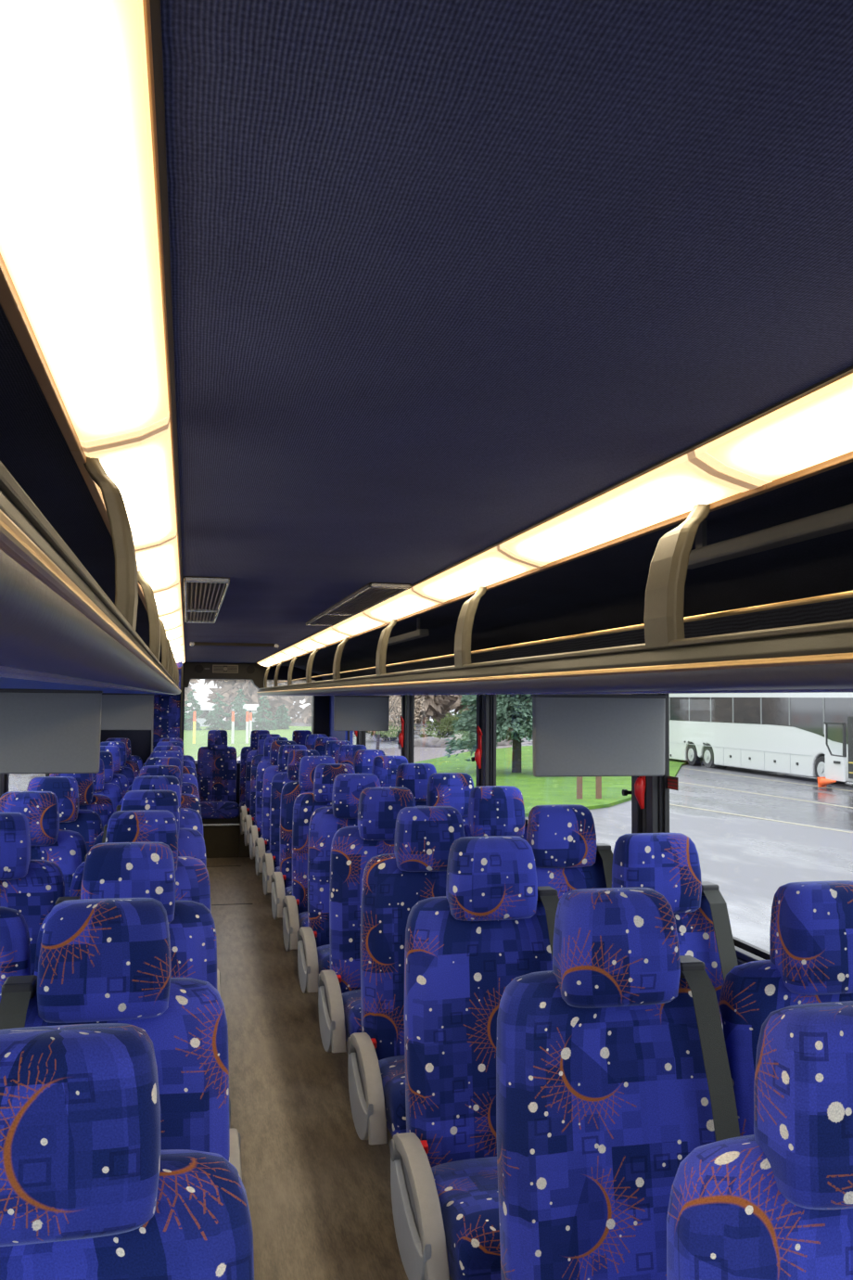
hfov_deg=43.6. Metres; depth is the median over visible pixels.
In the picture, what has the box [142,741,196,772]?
seat
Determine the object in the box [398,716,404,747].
handle
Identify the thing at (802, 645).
luggage rack
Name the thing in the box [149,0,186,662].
trim
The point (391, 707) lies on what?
bare tree
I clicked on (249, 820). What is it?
seat
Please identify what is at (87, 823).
seat
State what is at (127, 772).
seat
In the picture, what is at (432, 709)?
bare tree
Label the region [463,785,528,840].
seat
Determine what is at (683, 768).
road marking
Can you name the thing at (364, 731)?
window
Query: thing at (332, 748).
seat
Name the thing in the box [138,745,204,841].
seat
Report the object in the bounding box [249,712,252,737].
marker post
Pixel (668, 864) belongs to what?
seat
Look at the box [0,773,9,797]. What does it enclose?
trim
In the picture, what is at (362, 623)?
ceiling light
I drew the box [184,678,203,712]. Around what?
bare tree
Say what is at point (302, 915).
seat cushion
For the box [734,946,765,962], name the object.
trim
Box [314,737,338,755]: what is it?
seat
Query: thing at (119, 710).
video screen
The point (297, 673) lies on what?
wall
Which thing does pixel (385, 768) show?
seat
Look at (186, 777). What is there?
seat
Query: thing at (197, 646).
roof hatch
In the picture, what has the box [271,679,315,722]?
bare tree
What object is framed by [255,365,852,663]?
trim
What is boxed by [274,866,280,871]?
seat cushion
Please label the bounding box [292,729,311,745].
seat
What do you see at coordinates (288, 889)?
seat cushion
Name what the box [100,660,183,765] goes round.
cabin
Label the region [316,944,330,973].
seat cushion
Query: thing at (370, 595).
ceiling vent
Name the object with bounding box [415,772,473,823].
seat
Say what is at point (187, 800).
seat
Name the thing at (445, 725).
shrub
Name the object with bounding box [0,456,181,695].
luggage rack
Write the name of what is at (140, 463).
ceiling light
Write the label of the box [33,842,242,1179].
seat
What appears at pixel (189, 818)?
seat
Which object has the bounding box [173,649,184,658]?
ceiling light
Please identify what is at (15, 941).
seat
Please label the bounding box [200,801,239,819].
seat cushion
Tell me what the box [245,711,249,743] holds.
marker post
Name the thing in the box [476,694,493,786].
trim
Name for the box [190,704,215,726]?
shed
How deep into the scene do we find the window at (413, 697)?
7.82 m
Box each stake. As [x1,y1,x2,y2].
[576,776,582,798]
[595,776,601,798]
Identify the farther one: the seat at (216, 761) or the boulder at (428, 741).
the boulder at (428, 741)
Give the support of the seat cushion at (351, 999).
on the seat at (352, 847)
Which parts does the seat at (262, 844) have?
armrest, backrest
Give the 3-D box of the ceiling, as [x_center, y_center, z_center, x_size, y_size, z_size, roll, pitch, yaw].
[-0.830,-0.117,5.336,0.756,0.050,13.950,1,-3,-13]
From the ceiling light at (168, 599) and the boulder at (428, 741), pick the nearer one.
the ceiling light at (168, 599)
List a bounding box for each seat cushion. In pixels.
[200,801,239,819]
[239,801,245,813]
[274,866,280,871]
[284,885,292,895]
[298,910,307,928]
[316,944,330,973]
[341,989,361,1041]
[378,1054,406,1138]
[431,1156,501,1279]
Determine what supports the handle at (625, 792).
attached to the wall
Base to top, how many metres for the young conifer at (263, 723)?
3.597 m
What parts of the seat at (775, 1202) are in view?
backrest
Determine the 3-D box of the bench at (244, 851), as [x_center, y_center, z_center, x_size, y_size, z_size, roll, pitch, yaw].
[-1.805,1.657,11.619,0.463,1.335,0.545,1,-3,-13]
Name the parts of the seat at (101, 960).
backrest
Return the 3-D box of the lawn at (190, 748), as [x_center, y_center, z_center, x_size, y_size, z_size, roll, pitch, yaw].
[-24.290,6.929,76.025,46.000,0.090,60.500,1,-3,-13]
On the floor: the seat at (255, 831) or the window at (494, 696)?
the seat at (255, 831)
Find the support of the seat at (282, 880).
on the floor
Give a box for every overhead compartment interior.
[0,304,185,663]
[256,461,852,680]
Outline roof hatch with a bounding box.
[189,641,278,651]
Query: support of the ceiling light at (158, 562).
attached to the overhead compartment interior at (34, 450)
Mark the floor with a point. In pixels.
(319, 1195)
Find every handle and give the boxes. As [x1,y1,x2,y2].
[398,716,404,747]
[474,726,482,768]
[622,789,631,795]
[634,776,645,808]
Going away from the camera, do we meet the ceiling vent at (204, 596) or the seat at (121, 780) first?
the ceiling vent at (204, 596)
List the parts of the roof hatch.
panel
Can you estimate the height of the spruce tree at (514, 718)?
8.266 m
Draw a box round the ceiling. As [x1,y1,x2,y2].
[160,0,852,663]
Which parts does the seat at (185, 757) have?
backrest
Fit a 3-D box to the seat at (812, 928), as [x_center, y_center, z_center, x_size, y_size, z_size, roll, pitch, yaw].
[0.887,1.156,1.966,0.477,1.323,0.614,1,-3,-13]
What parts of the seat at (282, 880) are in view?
armrest, backrest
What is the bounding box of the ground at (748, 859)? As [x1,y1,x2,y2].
[8,707,852,951]
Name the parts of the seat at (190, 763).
backrest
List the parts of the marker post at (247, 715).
post, post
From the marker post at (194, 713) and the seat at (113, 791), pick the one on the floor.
the seat at (113, 791)
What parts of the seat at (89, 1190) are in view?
backrest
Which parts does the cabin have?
corner trim, fabric panel, corner trim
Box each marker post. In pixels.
[192,711,195,743]
[230,711,234,743]
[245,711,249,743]
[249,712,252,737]
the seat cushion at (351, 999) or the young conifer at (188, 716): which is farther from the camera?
the young conifer at (188, 716)
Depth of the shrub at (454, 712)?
86.06 m
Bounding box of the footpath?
[379,742,532,762]
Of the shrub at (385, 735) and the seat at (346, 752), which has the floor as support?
the seat at (346, 752)
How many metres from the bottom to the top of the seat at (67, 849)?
1.310 m
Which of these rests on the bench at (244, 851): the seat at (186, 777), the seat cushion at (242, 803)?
the seat cushion at (242, 803)
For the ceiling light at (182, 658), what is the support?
attached to the overhead compartment interior at (34, 450)
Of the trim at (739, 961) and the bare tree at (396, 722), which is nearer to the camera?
the trim at (739, 961)
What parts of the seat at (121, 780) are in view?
backrest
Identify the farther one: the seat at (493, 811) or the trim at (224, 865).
the trim at (224, 865)
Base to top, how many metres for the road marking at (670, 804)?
0.008 m
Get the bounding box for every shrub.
[366,720,415,741]
[419,715,467,739]
[445,708,470,719]
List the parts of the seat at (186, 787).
backrest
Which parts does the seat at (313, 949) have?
armrest, backrest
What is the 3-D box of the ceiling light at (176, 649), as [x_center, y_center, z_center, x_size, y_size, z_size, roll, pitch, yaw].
[-1.848,0.066,7.852,0.129,0.062,1.038,1,-3,-13]
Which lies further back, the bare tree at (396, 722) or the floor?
the bare tree at (396, 722)
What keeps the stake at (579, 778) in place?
on the lawn at (535, 791)
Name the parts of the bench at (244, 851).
kick panel, backrest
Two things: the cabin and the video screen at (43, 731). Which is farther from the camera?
the cabin
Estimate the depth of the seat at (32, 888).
3.50 m
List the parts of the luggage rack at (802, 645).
panel, guard rail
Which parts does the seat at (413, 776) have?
backrest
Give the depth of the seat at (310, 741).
10.94 m
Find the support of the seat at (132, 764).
on the floor
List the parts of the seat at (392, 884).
plate, armrest, seat frame, backrest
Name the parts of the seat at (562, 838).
backrest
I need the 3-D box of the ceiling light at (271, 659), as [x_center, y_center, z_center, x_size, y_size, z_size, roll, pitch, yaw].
[-1.432,0.190,10.033,0.129,0.062,1.038,1,-3,-13]
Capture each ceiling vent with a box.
[183,576,230,623]
[306,582,411,626]
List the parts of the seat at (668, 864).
backrest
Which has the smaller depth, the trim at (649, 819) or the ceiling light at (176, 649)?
the trim at (649, 819)
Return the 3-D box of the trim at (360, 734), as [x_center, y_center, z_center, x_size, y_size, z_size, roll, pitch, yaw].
[-0.623,0.898,10.049,0.065,0.770,0.240,1,-3,-13]
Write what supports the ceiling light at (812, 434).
attached to the overhead compartment interior at (605, 589)
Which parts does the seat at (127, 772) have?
backrest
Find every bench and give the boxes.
[239,729,269,857]
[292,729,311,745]
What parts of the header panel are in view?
vent frame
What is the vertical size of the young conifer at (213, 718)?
3.615 m
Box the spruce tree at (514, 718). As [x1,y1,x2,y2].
[444,694,532,772]
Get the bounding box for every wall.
[181,665,322,805]
[329,695,352,744]
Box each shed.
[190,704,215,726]
[231,704,258,726]
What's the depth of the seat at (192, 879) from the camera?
3.60 m
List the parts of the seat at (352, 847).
plate, armrest, backrest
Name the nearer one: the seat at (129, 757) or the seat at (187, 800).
the seat at (187, 800)
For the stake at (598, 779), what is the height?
1.330 m
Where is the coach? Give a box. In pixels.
[669,692,852,783]
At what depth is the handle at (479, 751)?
5.76 m
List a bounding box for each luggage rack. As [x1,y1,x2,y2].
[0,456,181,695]
[256,503,852,695]
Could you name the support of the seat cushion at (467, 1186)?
on the seat at (493, 925)
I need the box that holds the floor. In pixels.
[206,857,409,1279]
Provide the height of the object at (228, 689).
13.394 m
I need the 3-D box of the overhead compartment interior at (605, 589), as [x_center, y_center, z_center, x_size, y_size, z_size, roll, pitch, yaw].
[-0.027,0.038,5.508,0.892,0.328,13.950,1,-3,-13]
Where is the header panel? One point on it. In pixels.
(255, 672)
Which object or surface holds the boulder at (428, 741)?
on the footpath
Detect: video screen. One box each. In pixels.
[0,688,102,774]
[101,692,153,729]
[333,695,389,730]
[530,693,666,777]
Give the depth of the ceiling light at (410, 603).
3.96 m
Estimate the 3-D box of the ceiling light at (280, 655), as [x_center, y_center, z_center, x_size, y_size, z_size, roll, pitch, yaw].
[-1.210,0.137,9.039,0.129,0.062,1.038,1,-3,-13]
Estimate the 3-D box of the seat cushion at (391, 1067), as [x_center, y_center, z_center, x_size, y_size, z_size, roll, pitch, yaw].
[0.070,1.426,3.378,0.444,0.186,0.470,1,-3,-13]
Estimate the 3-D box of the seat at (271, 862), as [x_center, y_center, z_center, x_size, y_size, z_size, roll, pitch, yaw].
[-0.867,1.442,7.448,0.535,1.323,0.614,1,-3,-13]
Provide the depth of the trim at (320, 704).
12.13 m
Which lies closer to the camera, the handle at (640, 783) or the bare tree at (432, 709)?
the handle at (640, 783)
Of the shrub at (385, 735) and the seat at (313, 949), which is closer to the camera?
the seat at (313, 949)
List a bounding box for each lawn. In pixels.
[183,726,311,759]
[413,745,689,817]
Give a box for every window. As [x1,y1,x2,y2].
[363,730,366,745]
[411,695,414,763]
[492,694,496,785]
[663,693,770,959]
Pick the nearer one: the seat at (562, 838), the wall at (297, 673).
the seat at (562, 838)
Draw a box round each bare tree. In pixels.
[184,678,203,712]
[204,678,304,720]
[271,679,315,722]
[368,695,401,749]
[388,694,428,749]
[388,694,455,723]
[437,694,528,717]
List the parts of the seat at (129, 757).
backrest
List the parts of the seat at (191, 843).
backrest, armrest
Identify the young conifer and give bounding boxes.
[183,689,203,730]
[203,692,231,729]
[226,689,256,729]
[248,695,277,729]
[272,704,291,729]
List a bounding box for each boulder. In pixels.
[414,736,439,747]
[435,733,462,747]
[497,738,512,745]
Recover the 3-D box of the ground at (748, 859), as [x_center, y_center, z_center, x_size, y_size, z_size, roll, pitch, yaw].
[19.250,10.995,142.276,420.000,0.001,390.000,1,-3,-13]
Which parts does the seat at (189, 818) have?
backrest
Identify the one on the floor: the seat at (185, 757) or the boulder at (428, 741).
the seat at (185, 757)
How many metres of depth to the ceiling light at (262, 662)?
10.98 m
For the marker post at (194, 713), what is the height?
2.100 m
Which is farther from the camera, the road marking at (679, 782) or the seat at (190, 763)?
the road marking at (679, 782)
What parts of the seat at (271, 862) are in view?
armrest, backrest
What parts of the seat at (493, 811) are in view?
backrest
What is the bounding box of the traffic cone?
[818,777,836,787]
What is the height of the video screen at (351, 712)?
0.266 m
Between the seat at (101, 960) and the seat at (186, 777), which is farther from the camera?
the seat at (186, 777)
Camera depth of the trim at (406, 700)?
7.84 m
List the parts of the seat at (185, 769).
backrest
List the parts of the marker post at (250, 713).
post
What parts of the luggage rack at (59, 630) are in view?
underside panel, panel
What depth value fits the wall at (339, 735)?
11.82 m
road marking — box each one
[669,804,852,832]
[678,781,852,808]
[682,768,852,791]
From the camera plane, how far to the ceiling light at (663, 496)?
1.91 m
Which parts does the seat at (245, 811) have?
armrest, backrest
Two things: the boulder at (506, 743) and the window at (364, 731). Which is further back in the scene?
the boulder at (506, 743)
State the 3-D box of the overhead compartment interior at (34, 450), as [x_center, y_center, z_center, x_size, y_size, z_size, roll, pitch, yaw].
[-1.635,0.004,5.149,0.892,0.328,13.950,1,-3,-13]
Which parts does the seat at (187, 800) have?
backrest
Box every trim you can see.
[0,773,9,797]
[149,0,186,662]
[206,865,252,905]
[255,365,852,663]
[311,695,330,737]
[356,730,366,744]
[400,695,411,763]
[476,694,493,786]
[631,693,663,833]
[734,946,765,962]
[736,957,747,965]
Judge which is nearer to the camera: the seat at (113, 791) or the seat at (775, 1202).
the seat at (775, 1202)
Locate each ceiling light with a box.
[0,0,171,450]
[70,410,178,547]
[134,529,180,595]
[139,579,182,614]
[158,605,183,629]
[165,622,183,639]
[168,634,184,648]
[171,642,184,653]
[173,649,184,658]
[175,653,185,662]
[257,659,275,667]
[264,655,284,665]
[271,650,294,662]
[281,644,309,657]
[294,637,328,652]
[309,626,354,646]
[332,610,390,637]
[365,586,448,623]
[412,543,549,603]
[499,446,772,568]
[696,371,852,489]
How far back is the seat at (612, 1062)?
2.04 m
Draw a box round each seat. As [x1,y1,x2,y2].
[0,791,87,896]
[0,812,64,975]
[0,897,230,1162]
[0,906,30,992]
[0,1023,254,1279]
[26,776,102,853]
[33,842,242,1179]
[49,773,114,831]
[69,809,230,1124]
[92,758,122,811]
[93,790,220,995]
[100,741,139,778]
[100,745,134,786]
[100,751,128,797]
[105,738,142,770]
[107,775,203,836]
[118,765,211,912]
[128,756,199,800]
[134,751,206,860]
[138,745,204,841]
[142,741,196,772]
[148,738,202,818]
[197,729,240,857]
[240,733,281,834]
[243,737,287,845]
[249,740,296,859]
[255,744,307,875]
[262,749,319,895]
[270,755,335,920]
[282,763,355,951]
[297,773,380,1055]
[305,734,327,749]
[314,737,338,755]
[318,786,415,1146]
[324,740,351,763]
[337,744,367,767]
[347,806,464,1145]
[353,749,385,773]
[371,755,408,787]
[389,835,559,1279]
[396,763,436,806]
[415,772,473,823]
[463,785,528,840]
[496,887,741,1279]
[526,804,614,899]
[612,832,738,1002]
[666,1000,852,1279]
[718,880,852,1136]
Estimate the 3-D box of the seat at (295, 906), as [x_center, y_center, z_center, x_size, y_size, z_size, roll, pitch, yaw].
[-0.509,1.357,5.850,0.535,1.323,0.614,1,-3,-13]
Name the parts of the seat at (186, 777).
backrest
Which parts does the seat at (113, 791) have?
backrest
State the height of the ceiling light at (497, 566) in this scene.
0.062 m
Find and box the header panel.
[182,662,267,689]
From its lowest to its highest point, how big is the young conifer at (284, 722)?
2.554 m
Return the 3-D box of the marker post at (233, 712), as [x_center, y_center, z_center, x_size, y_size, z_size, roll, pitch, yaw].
[-12.121,5.520,66.771,0.190,2.100,0.190,1,-3,-13]
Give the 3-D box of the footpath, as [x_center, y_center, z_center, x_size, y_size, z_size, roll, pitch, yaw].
[-0.883,6.117,56.919,6.810,0.020,39.874,0,-3,15]
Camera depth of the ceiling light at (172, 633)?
5.79 m
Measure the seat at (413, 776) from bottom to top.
1.323 m
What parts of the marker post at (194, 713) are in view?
post, post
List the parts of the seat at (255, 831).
armrest, backrest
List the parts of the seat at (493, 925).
plate, armrest, backrest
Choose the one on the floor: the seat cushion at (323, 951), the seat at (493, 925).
the seat at (493, 925)
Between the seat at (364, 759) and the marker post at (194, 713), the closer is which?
the seat at (364, 759)
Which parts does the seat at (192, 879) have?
backrest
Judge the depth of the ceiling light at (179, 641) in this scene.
6.80 m
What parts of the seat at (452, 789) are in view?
backrest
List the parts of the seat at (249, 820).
armrest, backrest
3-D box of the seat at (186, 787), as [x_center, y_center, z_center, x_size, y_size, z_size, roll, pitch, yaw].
[-1.612,1.394,6.575,0.535,1.310,0.614,1,-3,-13]
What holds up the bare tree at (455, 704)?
on the ground at (748, 859)
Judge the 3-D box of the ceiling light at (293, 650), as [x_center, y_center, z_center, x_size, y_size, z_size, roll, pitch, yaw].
[-0.987,0.084,8.045,0.129,0.062,1.038,1,-3,-13]
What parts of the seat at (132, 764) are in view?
backrest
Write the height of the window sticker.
0.044 m
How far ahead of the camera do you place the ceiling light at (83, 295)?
0.76 m
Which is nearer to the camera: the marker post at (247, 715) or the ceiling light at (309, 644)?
the ceiling light at (309, 644)
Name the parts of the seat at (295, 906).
armrest, backrest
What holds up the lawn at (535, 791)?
on the ground at (748, 859)
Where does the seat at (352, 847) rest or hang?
on the floor
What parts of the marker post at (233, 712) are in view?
post, post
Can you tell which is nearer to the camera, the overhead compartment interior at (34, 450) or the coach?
the overhead compartment interior at (34, 450)
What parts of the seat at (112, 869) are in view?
backrest, armrest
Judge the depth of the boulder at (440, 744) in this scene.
65.73 m
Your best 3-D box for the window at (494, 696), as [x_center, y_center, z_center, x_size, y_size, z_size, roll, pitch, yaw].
[0.571,0.621,4.834,0.022,0.770,1.885,1,-3,-13]
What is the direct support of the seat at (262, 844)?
on the floor
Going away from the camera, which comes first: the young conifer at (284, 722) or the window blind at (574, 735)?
the window blind at (574, 735)
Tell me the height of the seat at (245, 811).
1.323 m
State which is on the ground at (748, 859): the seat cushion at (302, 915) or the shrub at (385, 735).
the shrub at (385, 735)
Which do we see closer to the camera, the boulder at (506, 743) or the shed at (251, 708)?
the boulder at (506, 743)
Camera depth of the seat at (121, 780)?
7.51 m
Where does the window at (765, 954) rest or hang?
in the wall
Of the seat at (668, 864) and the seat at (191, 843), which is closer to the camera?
the seat at (668, 864)
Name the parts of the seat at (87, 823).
backrest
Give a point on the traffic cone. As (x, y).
(823, 782)
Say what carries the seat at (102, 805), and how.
on the floor
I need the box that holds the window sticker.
[667,775,678,790]
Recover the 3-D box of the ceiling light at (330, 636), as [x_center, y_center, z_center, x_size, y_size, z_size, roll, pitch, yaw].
[-0.540,-0.021,6.057,0.129,0.062,1.038,1,-3,-13]
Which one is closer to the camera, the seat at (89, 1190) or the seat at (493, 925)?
the seat at (89, 1190)
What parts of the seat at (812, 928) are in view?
backrest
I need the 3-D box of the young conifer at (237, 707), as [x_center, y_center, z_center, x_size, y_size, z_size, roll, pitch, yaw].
[-16.578,6.301,95.568,2.684,4.176,3.283,1,-3,-13]
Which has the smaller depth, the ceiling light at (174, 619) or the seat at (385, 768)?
the ceiling light at (174, 619)
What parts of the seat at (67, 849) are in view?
backrest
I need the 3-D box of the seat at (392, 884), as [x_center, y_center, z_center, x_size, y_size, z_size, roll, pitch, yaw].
[0.029,1.230,3.453,0.535,1.323,0.614,1,-3,-13]
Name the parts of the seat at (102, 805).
backrest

